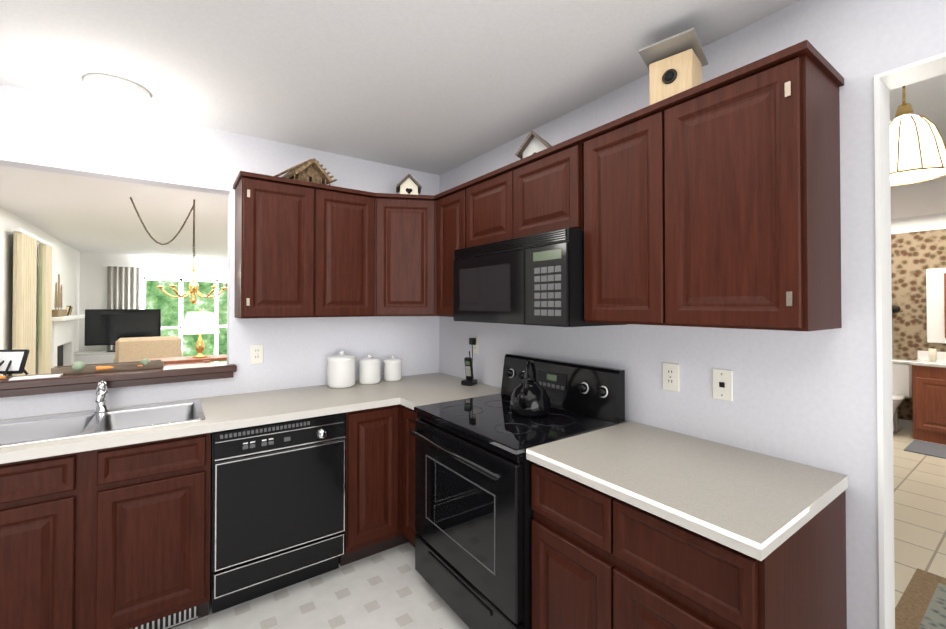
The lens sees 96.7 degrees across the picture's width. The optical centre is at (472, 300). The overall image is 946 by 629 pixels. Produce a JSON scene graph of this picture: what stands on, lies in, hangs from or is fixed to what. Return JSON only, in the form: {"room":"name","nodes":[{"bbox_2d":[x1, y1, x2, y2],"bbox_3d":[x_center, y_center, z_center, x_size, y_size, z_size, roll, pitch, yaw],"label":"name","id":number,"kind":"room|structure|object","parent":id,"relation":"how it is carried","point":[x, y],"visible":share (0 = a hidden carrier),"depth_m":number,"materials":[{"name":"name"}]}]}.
{"room":"kitchen","nodes":[
{"label":"kitchen","id":0,"kind":"room"},
{"bbox_2d":[0,207,79,375],"bbox_3d":[-5.371,0.257,4.881,0.120,2.480,8.200,0,-1,-36],"label":"wall","id":1,"kind":"structure","parent":0,"point":[65,259],"depth_m":5.63,"materials":[{"name":"paint"}]},
{"bbox_2d":[12,228,52,375],"bbox_3d":[-5.398,0.210,5.175,0.070,1.980,1.550,0,-1,-36],"label":"curtain","id":2,"kind":"object","parent":1,"relation":"attached to","point":[24,289],"visible":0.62,"depth_m":4.95,"materials":[{"name":"white fabric"}]},
{"bbox_2d":[80,252,227,350],"bbox_3d":[-5.874,0.304,9.484,4.350,2.480,0.120,0,-1,-36],"label":"wall","id":3,"kind":"structure","parent":0,"point":[83,279],"depth_m":8.38,"materials":[{"name":"paint"}]},
{"bbox_2d":[103,264,223,350],"bbox_3d":[-6.198,0.265,9.069,2.700,1.950,0.070,0,-1,-36],"label":"curtain","id":4,"kind":"object","parent":3,"relation":"attached to","point":[123,286],"visible":0.33,"depth_m":8.49,"materials":[{"name":"white fabric"}]},
{"bbox_2d":[141,277,226,361],"bbox_3d":[-6.049,0.528,9.314,2.040,2.030,0.070,0,-1,-36],"label":"window","id":5,"kind":"structure","parent":3,"relation":"in","point":[143,291],"depth_m":9.10,"materials":[{"name":"white wood"}]},
{"bbox_2d":[0,84,439,419],"bbox_3d":[-1.705,0.231,2.386,3.390,2.480,0.120,0,-1,-36],"label":"wall","id":6,"kind":"structure","parent":0,"point":[39,131],"depth_m":2.48,"materials":[{"name":"paint"}]},
{"bbox_2d":[0,362,236,397],"bbox_3d":[-1.872,0.412,2.256,1.040,0.075,0.215,0,-1,-36],"label":"sill","id":7,"kind":"structure","parent":6,"relation":"attached to","point":[136,377],"depth_m":2.17,"materials":[{"name":"brown wood"}]},
{"bbox_2d":[0,349,29,375],"bbox_3d":[-2.287,0.309,2.070,0.152,0.134,0.157,0,-1,-36],"label":"picture frame","id":8,"kind":"object","parent":7,"relation":"on","point":[12,361],"visible":0.9,"depth_m":2.07,"materials":[{"name":"black"}]},
{"bbox_2d":[0,374,62,380],"bbox_3d":[-2.152,0.358,1.991,0.291,0.026,0.102,0,-1,-36],"label":"papers","id":9,"kind":"object","parent":7,"relation":"on","point":[33,377],"visible":1,"depth_m":2.01,"materials":[{"name":"white paper"}]},
{"bbox_2d":[51,359,163,374],"bbox_3d":[-1.943,0.343,2.260,0.452,0.061,0.117,0,-1,-36],"label":"tray","id":10,"kind":"object","parent":7,"relation":"on","point":[78,367],"visible":1,"depth_m":2.23,"materials":[{"name":"brown wood"}]},
{"bbox_2d":[250,344,262,363],"bbox_3d":[-1.324,0.327,2.577,0.072,0.116,0.008,0,-1,-36],"label":"outlet","id":11,"kind":"object","parent":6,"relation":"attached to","point":[256,354],"visible":1,"depth_m":2.57,"materials":[{"name":"white plastic"}]},
{"bbox_2d":[233,171,316,318],"bbox_3d":[-1.177,-0.296,2.494,0.377,0.788,0.322,0,-1,-36],"label":"upper cabinet","id":12,"kind":"object","parent":6,"relation":"attached to","point":[276,217],"depth_m":2.36,"materials":[{"name":"brown wood"}]},
{"bbox_2d":[275,158,336,184],"bbox_3d":[-1.034,-0.771,2.593,0.240,0.162,0.298,-1,-1,42],"label":"birdhouse","id":13,"kind":"object","parent":12,"relation":"on","point":[311,170],"visible":0.73,"depth_m":2.54,"materials":[{"name":"brown wood"}]},
{"bbox_2d":[317,183,372,316],"bbox_3d":[-0.871,-0.294,2.712,0.375,0.788,0.322,0,-1,-36],"label":"upper cabinet","id":14,"kind":"object","parent":6,"relation":"attached to","point":[344,215],"depth_m":2.58,"materials":[{"name":"brown wood"}]},
{"bbox_2d":[0,0,945,259],"bbox_3d":[-0.788,-1.024,5.805,8.840,0.100,12.040,0,-1,-36],"label":"ceiling","id":15,"kind":"structure","parent":0,"point":[437,87],"depth_m":1.88,"materials":[{"name":"paint"}]},
{"bbox_2d":[81,74,152,124],"bbox_3d":[-1.686,-0.935,2.000,0.260,0.155,0.260,0,-1,-36],"label":"ceiling light","id":16,"kind":"object","parent":15,"relation":"hanging from","point":[115,99],"visible":1,"depth_m":1.92,"materials":[{"name":"white glass"}]},
{"bbox_2d":[130,197,226,303],"bbox_3d":[-2.819,-0.482,4.075,0.825,1.021,0.604,0,-1,-36],"label":"chandelier","id":17,"kind":"object","parent":15,"relation":"hanging from","point":[172,271],"visible":1,"depth_m":4.06,"materials":[{"name":"gold metal"}]},
{"bbox_2d":[890,86,945,185],"bbox_3d":[1.940,-0.781,1.893,0.290,0.463,0.290,0,-1,-36],"label":"pendant light","id":18,"kind":"object","parent":15,"relation":"hanging from","point":[917,149],"visible":0.62,"depth_m":1.81,"materials":[{"name":"white glass"}]},
{"bbox_2d":[171,427,945,628],"bbox_3d":[1.825,1.518,2.115,8.840,0.100,4.640,0,-1,-36],"label":"floor","id":19,"kind":"structure","parent":0,"point":[391,588],"depth_m":2.17,"materials":[{"name":"tile"}]},
{"bbox_2d":[0,447,111,628],"bbox_3d":[-1.903,1.115,1.767,0.485,0.700,0.636,0,-1,-36],"label":"base cabinet","id":20,"kind":"object","parent":19,"relation":"on","point":[46,502],"depth_m":1.59,"materials":[{"name":"brown wood"}]},
{"bbox_2d":[88,433,210,628],"bbox_3d":[-1.535,1.118,2.030,0.418,0.700,0.636,0,-1,-36],"label":"base cabinet","id":21,"kind":"object","parent":19,"relation":"on","point":[117,537],"depth_m":1.77,"materials":[{"name":"brown wood"}]},
{"bbox_2d":[210,413,345,613],"bbox_3d":[-1.095,1.034,2.308,0.609,0.872,0.646,0,-1,-36],"label":"dishwasher","id":22,"kind":"object","parent":19,"relation":"on","point":[278,508],"visible":0.96,"depth_m":2.05,"materials":[{"name":"black"}]},
{"bbox_2d":[339,404,417,565],"bbox_3d":[-0.395,1.036,2.684,0.955,0.875,0.898,0,-1,-36],"label":"base cabinet","id":23,"kind":"object","parent":19,"relation":"on","point":[380,479],"visible":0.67,"depth_m":2.35,"materials":[{"name":"brown wood"}]},
{"bbox_2d":[0,372,482,463],"bbox_3d":[-1.419,0.573,2.110,3.294,0.038,0.651,0,-1,-36],"label":"countertop","id":24,"kind":"structure","parent":23,"relation":"on","point":[227,412],"depth_m":2.17,"materials":[{"name":"grey"}]},
{"bbox_2d":[94,380,109,412],"bbox_3d":[-1.818,0.467,2.055,0.060,0.161,0.150,0,-1,-36],"label":"faucet","id":25,"kind":"object","parent":24,"relation":"on","point":[101,401],"visible":1,"depth_m":2.08,"materials":[{"name":"silver metal"}]},
{"bbox_2d":[0,399,205,446],"bbox_3d":[-1.720,0.633,1.916,0.825,0.172,0.510,0,-1,-36],"label":"sink","id":26,"kind":"object","parent":24,"relation":"in","point":[13,432],"visible":0.29,"depth_m":1.99,"materials":[{"name":"silver metal"}]},
{"bbox_2d":[327,351,355,388],"bbox_3d":[-0.862,0.444,2.759,0.183,0.232,0.183,0,-1,-36],"label":"canister","id":27,"kind":"object","parent":24,"relation":"on","point":[340,370],"visible":1,"depth_m":2.69,"materials":[{"name":"white ceramic"}]},
{"bbox_2d":[359,355,380,384],"bbox_3d":[-0.707,0.465,2.881,0.150,0.192,0.150,0,-1,-36],"label":"medium canister","id":28,"kind":"object","parent":24,"relation":"on","point":[369,369],"visible":1,"depth_m":2.82,"materials":[{"name":"white ceramic"}]},
{"bbox_2d":[383,356,401,380],"bbox_3d":[-0.570,0.476,2.991,0.133,0.173,0.133,0,-1,-36],"label":"canister","id":29,"kind":"object","parent":24,"relation":"on","point":[392,368],"visible":1,"depth_m":2.94,"materials":[{"name":"white ceramic"}]},
{"bbox_2d":[461,338,476,385],"bbox_3d":[-0.011,0.409,2.858,0.082,0.304,0.170,0,-1,23],"label":"cordless phone","id":30,"kind":"object","parent":24,"relation":"on","point":[469,380],"visible":1,"depth_m":2.81,"materials":[{"name":"black plastic"}]},
{"bbox_2d":[400,384,505,409],"bbox_3d":[-0.076,0.577,2.500,0.654,0.038,0.222,0,-1,-36],"label":"countertop","id":31,"kind":"structure","parent":23,"relation":"on","point":[410,400],"depth_m":2.51,"materials":[{"name":"grey"}]},
{"bbox_2d":[411,354,624,628],"bbox_3d":[0.172,0.892,2.038,0.709,1.150,0.803,0,-1,-36],"label":"range","id":32,"kind":"object","parent":19,"relation":"on","point":[473,523],"visible":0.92,"depth_m":1.85,"materials":[{"name":"black metal"}]},
{"bbox_2d":[510,360,550,417],"bbox_3d":[0.264,0.418,2.044,0.239,0.258,0.200,0,-1,-36],"label":"kettle","id":33,"kind":"object","parent":32,"relation":"on","point":[530,398],"visible":1,"depth_m":1.98,"materials":[{"name":"black metal"}]},
{"bbox_2d":[531,462,846,628],"bbox_3d":[0.687,1.024,1.437,0.641,0.875,0.758,0,-1,-36],"label":"base cabinet","id":34,"kind":"object","parent":19,"relation":"on","point":[601,560],"visible":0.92,"depth_m":1.21,"materials":[{"name":"brown wood"}]},
{"bbox_2d":[526,421,847,560],"bbox_3d":[0.684,0.566,1.437,0.651,0.038,0.765,0,-1,-36],"label":"countertop","id":35,"kind":"structure","parent":34,"relation":"on","point":[758,506],"depth_m":1.28,"materials":[{"name":"grey"}]},
{"bbox_2d":[892,358,913,433],"bbox_3d":[4.715,1.092,4.866,0.682,0.810,0.480,0,-1,-36],"label":"toilet","id":36,"kind":"object","parent":19,"relation":"on","point":[902,378],"visible":0.25,"depth_m":4.82,"materials":[{"name":"white ceramic"}]},
{"bbox_2d":[895,568,945,628],"bbox_3d":[2.226,1.456,1.511,1.250,0.011,1.050,0,-1,-36],"label":"rug","id":37,"kind":"object","parent":19,"relation":"on","point":[921,604],"visible":0.8,"depth_m":2.02,"materials":[{"name":"brown fabric"}]},
{"bbox_2d":[904,440,945,458],"bbox_3d":[4.741,1.482,4.004,0.540,0.012,0.830,0,-1,-36],"label":"bath mat","id":38,"kind":"object","parent":19,"relation":"on","point":[927,448],"visible":0.96,"depth_m":4.21,"materials":[{"name":"grey fabric"}]},
{"bbox_2d":[910,348,945,444],"bbox_3d":[5.218,1.000,4.303,0.518,0.982,0.975,0,-1,-36],"label":"bathroom vanity","id":39,"kind":"object","parent":19,"relation":"on","point":[929,389],"visible":1,"depth_m":4.46,"materials":[{"name":"brown wood"}]},
{"bbox_2d":[440,0,945,628],"bbox_3d":[1.025,0.223,1.632,0.120,2.480,4.520,0,-1,-36],"label":"wall","id":40,"kind":"structure","parent":0,"point":[806,398],"depth_m":1.43,"materials":[{"name":"paint"}]},
{"bbox_2d":[373,193,432,315],"bbox_3d":[-0.397,-0.291,2.949,0.666,0.788,0.487,0,-1,-36],"label":"upper cabinet","id":41,"kind":"object","parent":40,"relation":"attached to","point":[402,223],"depth_m":2.72,"materials":[{"name":"brown wood"}]},
{"bbox_2d":[396,174,421,194],"bbox_3d":[-0.447,-0.773,2.926,0.171,0.172,0.170,0,-1,-11],"label":"birdhouse","id":42,"kind":"object","parent":41,"relation":"on","point":[408,184],"visible":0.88,"depth_m":2.87,"materials":[{"name":"beige paint"}]},
{"bbox_2d":[433,183,464,316],"bbox_3d":[-0.018,-0.294,2.714,0.322,0.788,0.350,0,-1,-36],"label":"upper cabinet","id":43,"kind":"object","parent":40,"relation":"attached to","point":[449,205],"depth_m":2.65,"materials":[{"name":"brown wood"}]},
{"bbox_2d":[472,336,478,353],"bbox_3d":[0.015,0.308,2.935,0.008,0.116,0.072,0,-1,-36],"label":"outlet","id":44,"kind":"object","parent":40,"relation":"attached to","point":[476,348],"visible":0.81,"depth_m":2.92,"materials":[{"name":"white plastic"}]},
{"bbox_2d":[465,165,508,247],"bbox_3d":[0.208,-0.495,2.399,0.322,0.392,0.421,0,-1,-36],"label":"upper cabinet","id":45,"kind":"object","parent":40,"relation":"attached to","point":[487,195],"depth_m":2.30,"materials":[{"name":"brown wood"}]},
{"bbox_2d":[454,228,626,326],"bbox_3d":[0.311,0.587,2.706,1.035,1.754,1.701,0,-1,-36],"label":"microwave","id":46,"kind":"object","parent":40,"relation":"attached to","point":[536,279],"visible":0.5,"depth_m":1.93,"materials":[{"name":"black"}]},
{"bbox_2d":[509,134,580,238],"bbox_3d":[0.455,-0.499,2.052,0.322,0.392,0.430,0,-1,-36],"label":"upper cabinet","id":47,"kind":"object","parent":40,"relation":"attached to","point":[545,185],"depth_m":1.94,"materials":[{"name":"brown wood"}]},
{"bbox_2d":[515,130,551,158],"bbox_3d":[0.349,-0.776,2.194,0.196,0.162,0.190,0,-1,34],"label":"birdhouse","id":48,"kind":"object","parent":47,"relation":"on","point":[533,143],"visible":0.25,"depth_m":2.15,"materials":[{"name":"grey paint"}]},
{"bbox_2d":[581,103,656,324],"bbox_3d":[0.693,-0.304,1.716,0.322,0.788,0.358,0,-1,-36],"label":"upper cabinet","id":49,"kind":"object","parent":40,"relation":"attached to","point":[619,156],"depth_m":1.62,"materials":[{"name":"brown wood"}]},
{"bbox_2d":[663,362,678,391],"bbox_3d":[0.837,0.323,1.783,0.008,0.116,0.072,0,-1,-36],"label":"outlet","id":50,"kind":"object","parent":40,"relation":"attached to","point":[670,376],"visible":1,"depth_m":1.78,"materials":[{"name":"white plastic"}]},
{"bbox_2d":[713,369,732,400],"bbox_3d":[0.957,0.322,1.615,0.008,0.116,0.072,0,-1,-36],"label":"phone jack","id":51,"kind":"object","parent":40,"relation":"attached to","point":[722,384],"visible":1,"depth_m":1.61,"materials":[{"name":"white plastic"}]},
{"bbox_2d":[657,40,843,330],"bbox_3d":[0.915,-0.307,1.406,0.322,0.788,0.406,0,-1,-36],"label":"upper cabinet","id":52,"kind":"object","parent":40,"relation":"attached to","point":[714,203],"depth_m":1.27,"materials":[{"name":"brown wood"}]},
{"bbox_2d":[638,28,707,104],"bbox_3d":[0.754,-0.821,1.581,0.190,0.239,0.192,-1,-1,42],"label":"birdhouse","id":53,"kind":"object","parent":52,"relation":"on","point":[676,63],"visible":0.79,"depth_m":1.54,"materials":[{"name":"brown wood"}]},
{"bbox_2d":[874,52,945,628],"bbox_3d":[1.516,0.386,0.943,0.128,2.140,0.871,0,-1,-36],"label":"door frame","id":54,"kind":"structure","parent":40,"relation":"attached to","point":[886,82],"depth_m":1.27,"materials":[{"name":"white wood"}]},
{"bbox_2d":[891,213,945,420],"bbox_3d":[5.446,0.253,4.558,0.124,2.480,2.490,0,-1,-36],"label":"wall","id":55,"kind":"structure","parent":0,"point":[918,246],"depth_m":4.89,"materials":[{"name":"paint"}]},
{"bbox_2d":[892,305,899,312],"bbox_3d":[4.900,0.179,5.118,0.116,0.480,0.404,0,-1,-36],"label":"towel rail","id":56,"kind":"object","parent":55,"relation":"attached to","point":[895,309],"visible":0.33,"depth_m":5.00,"materials":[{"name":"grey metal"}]},
{"bbox_2d":[898,419,912,429],"bbox_3d":[5.392,1.443,4.508,0.015,0.100,2.550,0,-1,-36],"label":"baseboard","id":57,"kind":"structure","parent":55,"relation":"attached to","point":[906,424],"depth_m":4.93,"materials":[{"name":"white"}]},
{"bbox_2d":[926,268,945,343],"bbox_3d":[5.384,0.053,4.490,0.058,0.840,0.750,0,-1,-36],"label":"bathroom mirror","id":58,"kind":"object","parent":55,"relation":"attached to","point":[936,300],"visible":1,"depth_m":4.73,"materials":[{"name":"white mirror"}]},
{"bbox_3d":[-3.531,1.560,6.180,4.640,0.100,8.200,0,-1,-36],"label":"floor","id":59,"kind":"structure","parent":0,"visible":0},
{"bbox_2d":[51,315,84,367],"bbox_3d":[-6.229,0.874,6.572,0.450,1.280,1.660,0,-1,-36],"label":"fireplace mantel","id":60,"kind":"object","parent":59,"relation":"on","point":[62,342],"visible":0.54,"depth_m":6.54,"materials":[{"name":"white wood"}]},
{"bbox_2d":[52,274,72,316],"bbox_3d":[-6.199,-0.079,6.378,0.121,0.621,1.194,0,-1,-36],"label":"mantel decor","id":61,"kind":"object","parent":60,"relation":"on","point":[61,312],"visible":0.96,"depth_m":6.12,"materials":[{"name":"brown wood"}]},
{"bbox_2d":[74,351,114,363],"bbox_3d":[-6.606,1.239,7.954,1.500,0.579,0.445,0,-1,-22],"label":"cabinet","id":62,"kind":"object","parent":59,"relation":"on","point":[91,357],"visible":0.1,"depth_m":7.63,"materials":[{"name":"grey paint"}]},
{"bbox_2d":[85,309,160,351],"bbox_3d":[-6.606,0.554,7.965,1.135,0.790,0.337,0,-1,-36],"label":"tv","id":63,"kind":"object","parent":62,"relation":"on","point":[107,326],"visible":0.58,"depth_m":7.92,"materials":[{"name":"black plastic"}]},
{"bbox_2d":[114,336,182,362],"bbox_3d":[-5.440,1.055,7.102,0.884,0.930,0.950,0,-1,-36],"label":"sofa","id":64,"kind":"object","parent":59,"relation":"on","point":[134,349],"visible":0.31,"depth_m":6.70,"materials":[{"name":"fabric"}]},
{"bbox_2d":[164,360,209,365],"bbox_3d":[-2.329,0.970,3.279,0.460,1.020,0.450,0,-1,-36],"label":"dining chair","id":65,"kind":"object","parent":59,"relation":"on","point":[206,361],"visible":0.1,"depth_m":3.17,"materials":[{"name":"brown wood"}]},
{"bbox_2d":[149,354,226,364],"bbox_3d":[-3.389,1.100,5.218,1.100,0.800,0.400,0,-1,-36],"label":"console table","id":66,"kind":"object","parent":59,"relation":"on","point":[186,359],"visible":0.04,"depth_m":5.10,"materials":[{"name":"brown wood"}]},
{"bbox_2d":[180,309,219,357],"bbox_3d":[-3.389,0.400,5.225,0.420,0.600,0.420,0,-1,-36],"label":"table lamp","id":67,"kind":"object","parent":66,"relation":"on","point":[199,322],"visible":1,"depth_m":5.11,"materials":[{"name":"white fabric"}]},
{"label":"outside","id":68,"kind":"structure","parent":0,"visible":0},
{"bbox_2d":[146,280,226,362],"bbox_3d":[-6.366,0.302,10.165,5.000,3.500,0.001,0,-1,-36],"label":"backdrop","id":69,"kind":"structure","parent":68,"point":[158,298],"depth_m":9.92,"materials":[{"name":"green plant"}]}
]}

